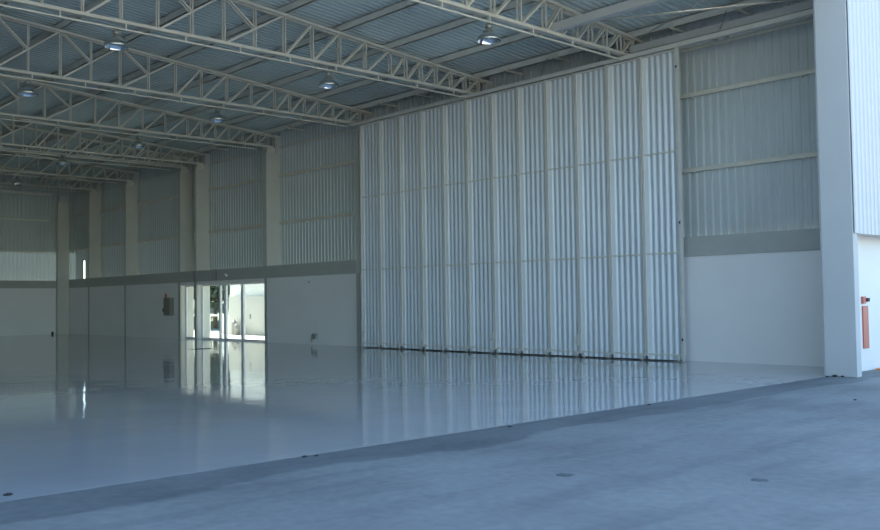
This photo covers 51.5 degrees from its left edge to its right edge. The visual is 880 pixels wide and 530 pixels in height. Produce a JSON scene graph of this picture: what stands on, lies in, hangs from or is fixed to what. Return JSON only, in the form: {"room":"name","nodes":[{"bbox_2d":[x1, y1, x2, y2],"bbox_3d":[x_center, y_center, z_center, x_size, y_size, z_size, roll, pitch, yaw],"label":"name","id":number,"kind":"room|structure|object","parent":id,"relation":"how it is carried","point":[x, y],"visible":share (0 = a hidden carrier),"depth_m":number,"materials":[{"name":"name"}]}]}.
{"room":"aircraft hangar","nodes":[
{"label":"aircraft hangar","id":0,"kind":"room"},
{"bbox_2d":[0,174,75,335],"bbox_3d":[-36.541,-1.550,39.239,41.800,10.396,0.671,1,-3,-43],"label":"wall","id":1,"kind":"structure","parent":0,"point":[27,280],"depth_m":51.65,"materials":[{"name":"grey paint"}]},
{"bbox_2d":[0,250,48,252],"bbox_3d":[-37.209,-1.055,38.918,40.000,0.090,0.080,1,-3,-43],"label":"beam","id":2,"kind":"structure","parent":1,"relation":"attached to","point":[0,250],"depth_m":51.74,"materials":[{"name":"grey metal"}]},
{"bbox_2d":[0,218,48,221],"bbox_3d":[-37.235,-2.874,38.989,40.000,0.090,0.080,1,-3,-43],"label":"beam","id":3,"kind":"structure","parent":1,"relation":"attached to","point":[0,218],"depth_m":51.73,"materials":[{"name":"grey metal"}]},
{"bbox_2d":[0,190,52,195],"bbox_3d":[-36.611,-4.354,38.868,39.300,0.130,0.180,1,-3,-43],"label":"beam","id":4,"kind":"structure","parent":1,"relation":"attached to","point":[1,191],"depth_m":51.18,"materials":[{"name":"grey metal"}]},
{"bbox_2d":[0,0,780,184],"bbox_3d":[-21.150,-6.776,22.852,42.500,1.745,46.710,1,-3,-43],"label":"ceiling","id":5,"kind":"structure","parent":0,"point":[44,57],"depth_m":27.78,"materials":[{"name":"grey metal"}]},
{"bbox_2d":[0,0,10,9],"bbox_3d":[-15.301,-6.720,28.102,0.105,0.200,44.990,1,-3,-43],"label":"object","id":6,"kind":"structure","parent":5,"relation":"attached to","point":[1,2],"depth_m":23.93,"materials":[{"name":"grey metal"}]},
{"bbox_2d":[0,0,112,66],"bbox_3d":[-14.019,-6.553,29.289,0.105,0.200,44.990,1,-3,-43],"label":"roof purlin","id":7,"kind":"structure","parent":5,"relation":"attached to","point":[64,24],"depth_m":25.99,"materials":[{"name":"grey metal"}]},
{"bbox_2d":[0,0,211,106],"bbox_3d":[-12.730,-6.384,30.483,0.105,0.200,44.990,1,-3,-43],"label":"roof purlin","id":8,"kind":"structure","parent":5,"relation":"attached to","point":[181,11],"depth_m":26.58,"materials":[{"name":"grey metal"}]},
{"bbox_2d":[1,0,318,135],"bbox_3d":[-11.456,-6.218,31.664,0.105,0.200,44.990,1,-3,-43],"label":"roof purlin","id":9,"kind":"structure","parent":5,"relation":"attached to","point":[297,4],"depth_m":27.68,"materials":[{"name":"grey metal"}]},
{"bbox_2d":[0,0,426,159],"bbox_3d":[-10.137,-6.046,32.886,0.105,0.200,44.990,1,-3,-43],"label":"roof purlin","id":10,"kind":"structure","parent":5,"relation":"attached to","point":[405,4],"depth_m":27.93,"materials":[{"name":"grey metal"}]},
{"bbox_2d":[4,0,536,175],"bbox_3d":[-8.818,-5.874,34.108,0.105,0.200,44.990,1,-3,-43],"label":"roof purlin","id":11,"kind":"structure","parent":5,"relation":"attached to","point":[510,6],"depth_m":28.53,"materials":[{"name":"grey metal"}]},
{"bbox_2d":[0,334,825,501],"bbox_3d":[-21.142,2.931,22.516,41.870,0.300,45.950,1,-3,-43],"label":"floor","id":12,"kind":"structure","parent":0,"point":[78,411],"depth_m":15.52,"materials":[{"name":"grey concrete"}]},
{"bbox_2d":[56,196,68,333],"bbox_3d":[-21.685,-0.009,52.366,0.640,7.920,0.280,1,-3,-43],"label":"concrete column","id":13,"kind":"structure","parent":12,"relation":"on","point":[62,207],"depth_m":52.24,"materials":[{"name":"paint"}]},
{"bbox_2d":[88,183,101,334],"bbox_3d":[-19.192,-0.380,50.688,0.694,8.460,0.220,1,-3,-43],"label":"concrete column","id":14,"kind":"structure","parent":12,"relation":"on","point":[94,196],"depth_m":50.62,"materials":[{"name":"grey paint"}]},
{"bbox_2d":[0,166,101,191],"bbox_3d":[-34.263,-5.479,36.889,41.706,2.303,0.250,1,-3,-43],"label":"roof truss","id":15,"kind":"object","parent":14,"relation":"on","point":[4,167],"visible":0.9,"depth_m":49.12,"materials":[{"name":"grey metal"}]},
{"bbox_2d":[124,173,138,335],"bbox_3d":[-15.988,-0.560,47.254,0.694,8.460,0.220,1,-3,-43],"label":"concrete column","id":16,"kind":"structure","parent":12,"relation":"on","point":[131,262],"depth_m":47.17,"materials":[{"name":"grey paint"}]},
{"bbox_2d":[0,151,138,182],"bbox_3d":[-31.058,-5.659,33.455,41.706,2.303,0.250,1,-3,-43],"label":"roof truss","id":17,"kind":"object","parent":16,"relation":"on","point":[32,155],"visible":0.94,"depth_m":45.26,"materials":[{"name":"grey metal"}]},
{"bbox_2d":[12,176,23,184],"bbox_3d":[-20.157,-4.070,43.519,0.544,0.420,0.544,1,-3,-43],"label":"lamp","id":18,"kind":"object","parent":17,"relation":"hanging from","point":[17,181],"visible":1,"depth_m":43.44,"materials":[{"name":"metal"}]},
{"bbox_2d":[178,159,193,338],"bbox_3d":[-11.965,-0.785,42.944,0.694,8.460,0.220,1,-3,-43],"label":"concrete column","id":19,"kind":"structure","parent":12,"relation":"on","point":[185,176],"depth_m":42.84,"materials":[{"name":"grey paint"}]},
{"bbox_2d":[0,122,193,169],"bbox_3d":[-27.036,-5.884,29.145,41.706,2.303,0.250,1,-3,-43],"label":"roof truss","id":20,"kind":"object","parent":19,"relation":"on","point":[43,132],"visible":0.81,"depth_m":39.93,"materials":[{"name":"grey metal"}]},
{"bbox_2d":[194,155,209,338],"bbox_3d":[-10.908,-0.844,41.812,0.694,8.460,0.220,1,-3,-43],"label":"concrete column","id":21,"kind":"structure","parent":12,"relation":"on","point":[201,172],"depth_m":41.71,"materials":[{"name":"grey paint"}]},
{"bbox_2d":[0,115,209,165],"bbox_3d":[-25.979,-5.943,28.013,41.706,2.303,0.250,1,-3,-43],"label":"roof truss","id":22,"kind":"object","parent":21,"relation":"on","point":[100,135],"visible":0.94,"depth_m":38.69,"materials":[{"name":"grey metal"}]},
{"bbox_2d":[56,155,69,164],"bbox_3d":[-15.560,-4.365,37.627,0.544,0.420,0.544,1,-3,-43],"label":"lamp","id":23,"kind":"object","parent":22,"relation":"hanging from","point":[62,161],"visible":1,"depth_m":37.53,"materials":[{"name":"metal"}]},
{"bbox_2d":[264,137,280,341],"bbox_3d":[-6.886,-1.070,37.501,0.694,8.460,0.220,1,-3,-43],"label":"concrete column","id":24,"kind":"structure","parent":12,"relation":"on","point":[272,208],"depth_m":37.41,"materials":[{"name":"grey paint"}]},
{"bbox_2d":[0,74,280,148],"bbox_3d":[-21.956,-6.168,23.703,41.706,2.303,0.250,1,-3,-43],"label":"roof truss","id":25,"kind":"object","parent":24,"relation":"on","point":[142,108],"visible":1,"depth_m":33.45,"materials":[{"name":"grey metal"}]},
{"bbox_2d":[131,136,145,147],"bbox_3d":[-11.136,-4.581,33.691,0.544,0.420,0.544,1,-3,-43],"label":"lamp","id":26,"kind":"object","parent":25,"relation":"hanging from","point":[138,143],"visible":1,"depth_m":33.59,"materials":[{"name":"metal"}]},
{"bbox_2d":[355,114,372,346],"bbox_3d":[-2.713,-1.304,33.030,0.694,8.460,0.220,1,-3,-43],"label":"concrete column","id":27,"kind":"structure","parent":12,"relation":"on","point":[357,146],"depth_m":32.78,"materials":[{"name":"grey paint"}]},
{"bbox_2d":[0,13,372,126],"bbox_3d":[-17.784,-6.402,19.232,41.706,2.303,0.250,1,-3,-43],"label":"roof truss","id":28,"kind":"object","parent":27,"relation":"on","point":[66,34],"visible":0.95,"depth_m":27.75,"materials":[{"name":"grey metal"}]},
{"bbox_2d":[17,80,38,95],"bbox_3d":[-11.359,-4.913,25.123,0.544,0.420,0.544,1,-3,-43],"label":"lamp","id":29,"kind":"object","parent":28,"relation":"hanging from","point":[27,89],"visible":1,"depth_m":25.05,"materials":[{"name":"metal"}]},
{"bbox_2d":[209,108,225,121],"bbox_3d":[-7.095,-4.818,29.098,0.544,0.420,0.544,1,-3,-43],"label":"lamp","id":30,"kind":"object","parent":28,"relation":"hanging from","point":[217,116],"visible":1,"depth_m":29.00,"materials":[{"name":"metal"}]},
{"bbox_2d":[474,83,492,97],"bbox_3d":[1.398,-1.534,28.625,0.694,8.460,0.220,1,-3,-43],"label":"concrete column","id":31,"kind":"structure","parent":12,"relation":"on","point":[489,86],"depth_m":28.87,"materials":[{"name":"grey paint"}]},
{"bbox_2d":[0,0,492,97],"bbox_3d":[-13.672,-6.633,14.827,41.706,2.303,0.250,1,-3,-43],"label":"roof truss","id":32,"kind":"object","parent":31,"relation":"on","point":[477,81],"visible":0.98,"depth_m":23.76,"materials":[{"name":"grey metal"}]},
{"bbox_2d":[104,29,128,49],"bbox_3d":[-7.328,-5.145,20.643,0.544,0.420,0.544,1,-3,-43],"label":"lamp","id":33,"kind":"object","parent":32,"relation":"hanging from","point":[115,42],"visible":1,"depth_m":20.58,"materials":[{"name":"metal"}]},
{"bbox_2d":[319,71,338,87],"bbox_3d":[-3.013,-5.049,24.665,0.544,0.420,0.544,1,-3,-43],"label":"lamp","id":34,"kind":"object","parent":32,"relation":"hanging from","point":[328,81],"visible":1,"depth_m":24.59,"materials":[{"name":"metal"}]},
{"bbox_2d":[675,47,685,360],"bbox_3d":[5.965,-1.533,22.621,0.120,7.820,0.050,1,-3,-43],"label":"end post","id":35,"kind":"object","parent":12,"relation":"on","point":[676,48],"visible":1,"depth_m":22.60,"materials":[{"name":"beige metal"}]},
{"bbox_3d":[5.353,-1.755,24.388,0.694,8.460,0.220,1,-3,-43],"label":"concrete column","id":36,"kind":"structure","parent":12,"relation":"on","visible":0},
{"bbox_2d":[75,68,814,217],"bbox_3d":[-5.958,-3.687,37.005,0.090,0.145,45.490,1,-3,-43],"label":"beam","id":37,"kind":"structure","parent":36,"relation":"attached to","point":[808,71],"depth_m":23.67,"materials":[{"name":"grey metal"}]},
{"bbox_2d":[409,0,644,59],"bbox_3d":[-9.718,-6.854,10.589,41.706,2.303,0.250,1,-3,-43],"label":"roof truss","id":38,"kind":"object","parent":36,"relation":"on","point":[556,6],"visible":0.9,"depth_m":22.14,"materials":[{"name":"grey metal"}]},
{"bbox_2d":[37,0,627,181],"bbox_3d":[-7.500,-5.702,35.329,0.105,0.200,44.990,1,-3,-43],"label":"roof purlin","id":39,"kind":"structure","parent":38,"relation":"on","point":[521,36],"depth_m":30.24,"materials":[{"name":"grey metal"}]},
{"bbox_2d":[70,0,779,185],"bbox_3d":[-6.181,-5.530,36.551,0.105,0.200,44.990,1,-3,-43],"label":"roof purlin","id":40,"kind":"structure","parent":38,"relation":"on","point":[701,16],"depth_m":27.49,"materials":[{"name":"grey metal"}]},
{"bbox_2d":[287,124,304,130],"bbox_3d":[-5.743,-5.476,36.266,0.830,0.185,0.040,1,-3,-43],"label":"bracket","id":41,"kind":"object","parent":40,"relation":"attached to","point":[291,124],"visible":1,"depth_m":36.22,"materials":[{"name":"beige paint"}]},
{"bbox_2d":[379,100,397,106],"bbox_3d":[-1.822,-5.695,32.065,0.830,0.185,0.040,1,-3,-43],"label":"bracket","id":42,"kind":"object","parent":40,"relation":"attached to","point":[384,100],"visible":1,"depth_m":32.02,"materials":[{"name":"grey metal"}]},
{"bbox_2d":[414,90,432,97],"bbox_3d":[-0.561,-5.766,30.714,0.830,0.185,0.040,1,-3,-43],"label":"bracket","id":43,"kind":"object","parent":40,"relation":"attached to","point":[419,94],"visible":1,"depth_m":30.63,"materials":[{"name":"grey metal"}]},
{"bbox_2d":[504,66,522,74],"bbox_3d":[2.234,-5.922,27.719,0.830,0.185,0.040,1,-3,-43],"label":"bracket","id":44,"kind":"object","parent":40,"relation":"attached to","point":[505,70],"visible":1,"depth_m":27.62,"materials":[{"name":"grey metal"}]},
{"bbox_2d":[552,53,571,62],"bbox_3d":[3.530,-5.995,26.331,0.830,0.185,0.040,1,-3,-43],"label":"bracket","id":45,"kind":"object","parent":40,"relation":"attached to","point":[553,57],"visible":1,"depth_m":26.24,"materials":[{"name":"grey metal"}]},
{"bbox_2d":[350,9,812,126],"bbox_3d":[2.961,-5.638,26.301,0.529,0.775,17.540,1,-3,-43],"label":"door track","id":46,"kind":"object","parent":40,"relation":"hanging from","point":[807,14],"visible":0.91,"depth_m":23.58,"materials":[{"name":"beige metal"}]},
{"bbox_2d":[359,121,380,347],"bbox_3d":[-2.419,-1.044,31.605,0.100,7.818,1.042,1,-3,-43],"label":"door leaf","id":47,"kind":"structure","parent":46,"relation":"hanging from","point":[369,134],"depth_m":31.66,"materials":[{"name":"metal"}]},
{"bbox_2d":[378,116,401,348],"bbox_3d":[-1.685,-1.085,30.832,0.080,7.818,1.042,1,-3,-43],"label":"door leaf","id":48,"kind":"structure","parent":46,"relation":"hanging from","point":[389,193],"depth_m":30.87,"materials":[{"name":"metal"}]},
{"bbox_2d":[399,111,422,349],"bbox_3d":[-0.964,-1.126,30.046,0.100,7.818,1.042,1,-3,-43],"label":"door leaf","id":49,"kind":"structure","parent":46,"relation":"hanging from","point":[409,126],"depth_m":30.11,"materials":[{"name":"metal"}]},
{"bbox_2d":[420,105,445,350],"bbox_3d":[-0.230,-1.166,29.273,0.080,7.818,1.042,1,-3,-43],"label":"door leaf","id":50,"kind":"structure","parent":46,"relation":"hanging from","point":[431,138],"depth_m":29.29,"materials":[{"name":"metal"}]},
{"bbox_2d":[442,99,469,351],"bbox_3d":[0.498,-1.207,28.493,0.080,7.818,1.042,1,-3,-43],"label":"door leaf","id":51,"kind":"structure","parent":46,"relation":"hanging from","point":[453,114],"depth_m":28.53,"materials":[{"name":"metal"}]},
{"bbox_2d":[466,93,494,352],"bbox_3d":[1.218,-1.248,27.707,0.100,7.818,1.042,1,-3,-43],"label":"door leaf","id":52,"kind":"structure","parent":46,"relation":"hanging from","point":[478,109],"depth_m":27.74,"materials":[{"name":"metal"}]},
{"bbox_2d":[490,87,520,354],"bbox_3d":[1.953,-1.289,26.934,0.080,7.818,1.042,1,-3,-43],"label":"door leaf","id":53,"kind":"structure","parent":46,"relation":"hanging from","point":[504,127],"depth_m":26.97,"materials":[{"name":"metal"}]},
{"bbox_2d":[517,80,549,355],"bbox_3d":[2.680,-1.329,26.155,0.080,7.818,1.042,1,-3,-43],"label":"door leaf","id":54,"kind":"structure","parent":46,"relation":"hanging from","point":[531,121],"depth_m":26.18,"materials":[{"name":"metal"}]},
{"bbox_2d":[545,73,579,356],"bbox_3d":[3.401,-1.370,25.369,0.100,7.818,1.042,1,-3,-43],"label":"door leaf","id":55,"kind":"structure","parent":46,"relation":"hanging from","point":[564,327],"depth_m":25.40,"materials":[{"name":"metal"}]},
{"bbox_2d":[574,65,611,358],"bbox_3d":[4.135,-1.411,24.596,0.080,7.818,1.042,1,-3,-43],"label":"door leaf","id":56,"kind":"structure","parent":46,"relation":"hanging from","point":[595,323],"depth_m":24.61,"materials":[{"name":"metal"}]},
{"bbox_2d":[606,57,645,359],"bbox_3d":[4.863,-1.452,23.817,0.080,7.818,1.042,1,-3,-43],"label":"door leaf","id":57,"kind":"structure","parent":46,"relation":"hanging from","point":[627,271],"depth_m":23.84,"materials":[{"name":"metal"}]},
{"bbox_2d":[640,48,681,361],"bbox_3d":[5.590,-1.492,23.037,0.080,7.818,1.042,1,-3,-43],"label":"door leaf","id":58,"kind":"structure","parent":46,"relation":"hanging from","point":[657,73],"depth_m":23.06,"materials":[{"name":"paint"}]},
{"bbox_2d":[667,22,684,32],"bbox_3d":[6.121,-6.140,23.555,0.830,0.185,0.040,1,-3,-43],"label":"bracket","id":59,"kind":"object","parent":40,"relation":"attached to","point":[669,27],"visible":0.86,"depth_m":23.43,"materials":[{"name":"grey metal"}]},
{"bbox_2d":[736,4,753,15],"bbox_3d":[7.416,-6.213,22.166,0.830,0.185,0.040,1,-3,-43],"label":"bracket","id":60,"kind":"object","parent":40,"relation":"attached to","point":[740,9],"visible":0.86,"depth_m":22.04,"materials":[{"name":"grey metal"}]},
{"bbox_2d":[477,23,500,43],"bbox_3d":[1.103,-5.267,20.578,0.544,0.420,0.544,1,-3,-43],"label":"lamp","id":61,"kind":"object","parent":38,"relation":"hanging from","point":[488,36],"visible":1,"depth_m":20.51,"materials":[{"name":"metal"}]},
{"bbox_2d":[547,0,668,31],"bbox_3d":[4.709,-5.861,20.060,0.190,0.195,6.000,1,-3,-43],"label":"ceiling beam","id":62,"kind":"structure","parent":38,"relation":"attached to","point":[630,5],"depth_m":21.00,"materials":[{"name":"metal"}]},
{"bbox_2d":[69,0,823,366],"bbox_3d":[-6.179,-1.353,36.779,0.746,8.950,45.640,1,-3,-43],"label":"wall","id":63,"kind":"structure","parent":0,"point":[751,233],"depth_m":23.67,"materials":[{"name":"grey paint"}]},
{"bbox_2d":[164,298,173,314],"bbox_3d":[-12.862,1.970,43.208,0.233,0.840,0.620,1,-3,-43],"label":"upper cabinet","id":64,"kind":"object","parent":63,"relation":"attached to","point":[168,302],"visible":1,"depth_m":43.03,"materials":[{"name":"grey metal"}]},
{"bbox_2d":[186,285,194,338],"bbox_3d":[-11.426,2.177,42.231,0.080,2.470,1.330,1,-3,-43],"label":"window","id":65,"kind":"structure","parent":63,"relation":"in","point":[187,337],"depth_m":42.66,"materials":[{"name":"white metal"}]},
{"bbox_2d":[201,339,259,341],"bbox_3d":[-8.828,3.266,39.500,0.650,0.006,5.700,1,-3,-43],"label":"trim","id":66,"kind":"structure","parent":63,"relation":"attached to","point":[201,339],"depth_m":39.38,"materials":[{"name":"metal"}]},
{"bbox_2d":[202,282,264,341],"bbox_3d":[-8.904,2.034,39.493,0.130,2.470,5.680,1,-3,-43],"label":"door","id":67,"kind":"structure","parent":63,"relation":"in","point":[241,284],"depth_m":40.02,"materials":[{"name":"white metal"}]},
{"bbox_2d":[311,333,317,341],"bbox_3d":[-4.784,2.761,34.622,0.098,0.320,0.320,1,-3,-43],"label":"box","id":68,"kind":"object","parent":63,"relation":"attached to","point":[313,335],"visible":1,"depth_m":34.56,"materials":[{"name":"metal"}]},
{"bbox_2d":[75,19,812,196],"bbox_3d":[-5.981,-4.894,37.047,0.025,0.060,45.490,1,-3,-43],"label":"beam","id":69,"kind":"structure","parent":63,"relation":"attached to","point":[810,20],"depth_m":23.73,"materials":[{"name":"grey metal"}]},
{"bbox_2d":[75,151,817,250],"bbox_3d":[-5.931,-1.739,36.928,0.090,0.145,45.490,1,-3,-43],"label":"beam","id":70,"kind":"structure","parent":63,"relation":"attached to","point":[804,156],"depth_m":23.56,"materials":[{"name":"grey metal"}]},
{"bbox_2d":[596,0,795,21],"bbox_3d":[6.197,-5.972,21.290,6.537,0.031,0.036,-2,-2,18],"label":"rod","id":71,"kind":"object","parent":63,"relation":"attached to","point":[781,0],"visible":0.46,"depth_m":21.33,"materials":[{"name":"beige paint"}]},
{"bbox_2d":[630,0,812,53],"bbox_3d":[7.059,-5.812,22.100,0.170,0.180,5.780,1,-3,-43],"label":"ceiling beam","id":72,"kind":"structure","parent":63,"relation":"attached to","point":[806,5],"depth_m":22.12,"materials":[{"name":"metal"}]},
{"bbox_2d":[813,0,879,374],"bbox_3d":[-6.663,-3.176,7.224,60.000,10.300,4.602,1,-3,-43],"label":"wall","id":73,"kind":"structure","parent":0,"point":[863,15],"depth_m":18.44,"materials":[{"name":"paint"}]},
{"bbox_2d":[641,0,703,37],"bbox_3d":[6.041,-6.085,20.910,0.036,0.031,6.062,0,-2,-15],"label":"rod","id":74,"kind":"object","parent":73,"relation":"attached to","point":[701,0],"visible":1,"depth_m":22.32,"materials":[{"name":"beige paint"}]},
{"bbox_2d":[861,296,865,303],"bbox_3d":[8.907,0.737,19.162,0.140,0.150,0.048,1,-3,-43],"label":"sign plate","id":75,"kind":"object","parent":73,"relation":"attached to","point":[863,299],"visible":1,"depth_m":19.13,"materials":[{"name":"red paint"}]},
{"bbox_2d":[862,306,869,348],"bbox_3d":[8.966,1.309,19.201,0.260,0.890,0.028,1,-3,-43],"label":"sign","id":76,"kind":"object","parent":73,"relation":"attached to","point":[865,318],"visible":1,"depth_m":19.16,"materials":[{"name":"red paint"}]},
{"label":"outside","id":77,"kind":"structure","parent":0,"visible":0},
{"bbox_2d":[0,369,879,529],"bbox_3d":[17.752,0.756,-19.062,120.000,0.299,68.000,1,-3,-43],"label":"apron","id":78,"kind":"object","parent":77,"point":[690,463],"depth_m":8.00,"materials":[{"name":"concrete"}]},
{"bbox_2d":[556,473,573,476],"bbox_3d":[1.136,1.909,8.286,0.153,0.004,0.170,1,-3,-43],"label":"repair patch","id":79,"kind":"object","parent":78,"relation":"on","point":[560,474],"visible":1,"depth_m":8.29,"materials":[{"name":"concrete"}]},
{"bbox_2d":[751,478,768,481],"bbox_3d":[2.781,1.872,7.939,0.150,0.004,0.136,-1,-2,9],"label":"repair patch","id":80,"kind":"object","parent":78,"relation":"on","point":[752,479],"visible":1,"depth_m":7.94,"materials":[{"name":"concrete"}]},
{"bbox_2d":[814,0,861,377],"bbox_3d":[7.863,-2.931,18.121,0.215,10.252,0.630,1,-3,-43],"label":"pillar","id":81,"kind":"structure","parent":78,"relation":"on","point":[840,270],"depth_m":17.97,"materials":[{"name":"paint"}]},
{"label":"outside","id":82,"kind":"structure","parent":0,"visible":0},
{"bbox_2d":[210,294,229,329],"bbox_3d":[-11.796,1.210,98.435,63.000,9.200,80.000,1,-3,-43],"label":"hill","id":83,"kind":"structure","parent":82,"point":[211,309],"depth_m":63.97,"materials":[{"name":"green plant"}]},
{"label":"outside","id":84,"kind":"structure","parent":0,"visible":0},
{"bbox_2d":[194,330,264,339],"bbox_3d":[-3.065,5.098,84.479,69.130,0.294,112.000,1,-3,-43],"label":"yard","id":85,"kind":"structure","parent":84,"point":[213,333],"depth_m":44.42,"materials":[{"name":"concrete"}]},
{"bbox_2d":[210,314,228,333],"bbox_3d":[-14.723,3.334,52.474,0.140,1.050,11.000,1,-3,-43],"label":"fence","id":86,"kind":"object","parent":85,"relation":"on","point":[210,314],"visible":0.21,"depth_m":49.16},
{"bbox_2d":[210,285,229,327],"bbox_3d":[-14.176,1.229,57.834,4.009,6.077,4.178,1,-3,-43],"label":"tree","id":87,"kind":"object","parent":85,"relation":"on","point":[214,290],"visible":0.06,"depth_m":57.10,"materials":[{"name":"green plant"}]},
{"bbox_2d":[231,319,236,334],"bbox_3d":[-10.604,3.193,47.017,0.300,0.790,0.300,1,-3,-43],"label":"gas cylinder","id":88,"kind":"object","parent":85,"relation":"on","point":[234,322],"visible":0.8,"depth_m":46.89,"materials":[{"name":"grey metal"}]},
{"bbox_2d":[234,323,239,334],"bbox_3d":[-10.372,3.256,46.546,0.300,0.620,0.300,1,-3,-43],"label":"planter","id":89,"kind":"object","parent":85,"relation":"on","point":[236,326],"visible":1,"depth_m":46.43,"materials":[{"name":"grey metal"}]},
{"bbox_2d":[229,284,264,334],"bbox_3d":[-4.488,0.122,45.699,6.650,6.650,12.900,1,-3,-43],"label":"outbuilding","id":90,"kind":"structure","parent":85,"relation":"on","point":[254,293],"depth_m":46.49,"materials":[{"name":"grey paint"}]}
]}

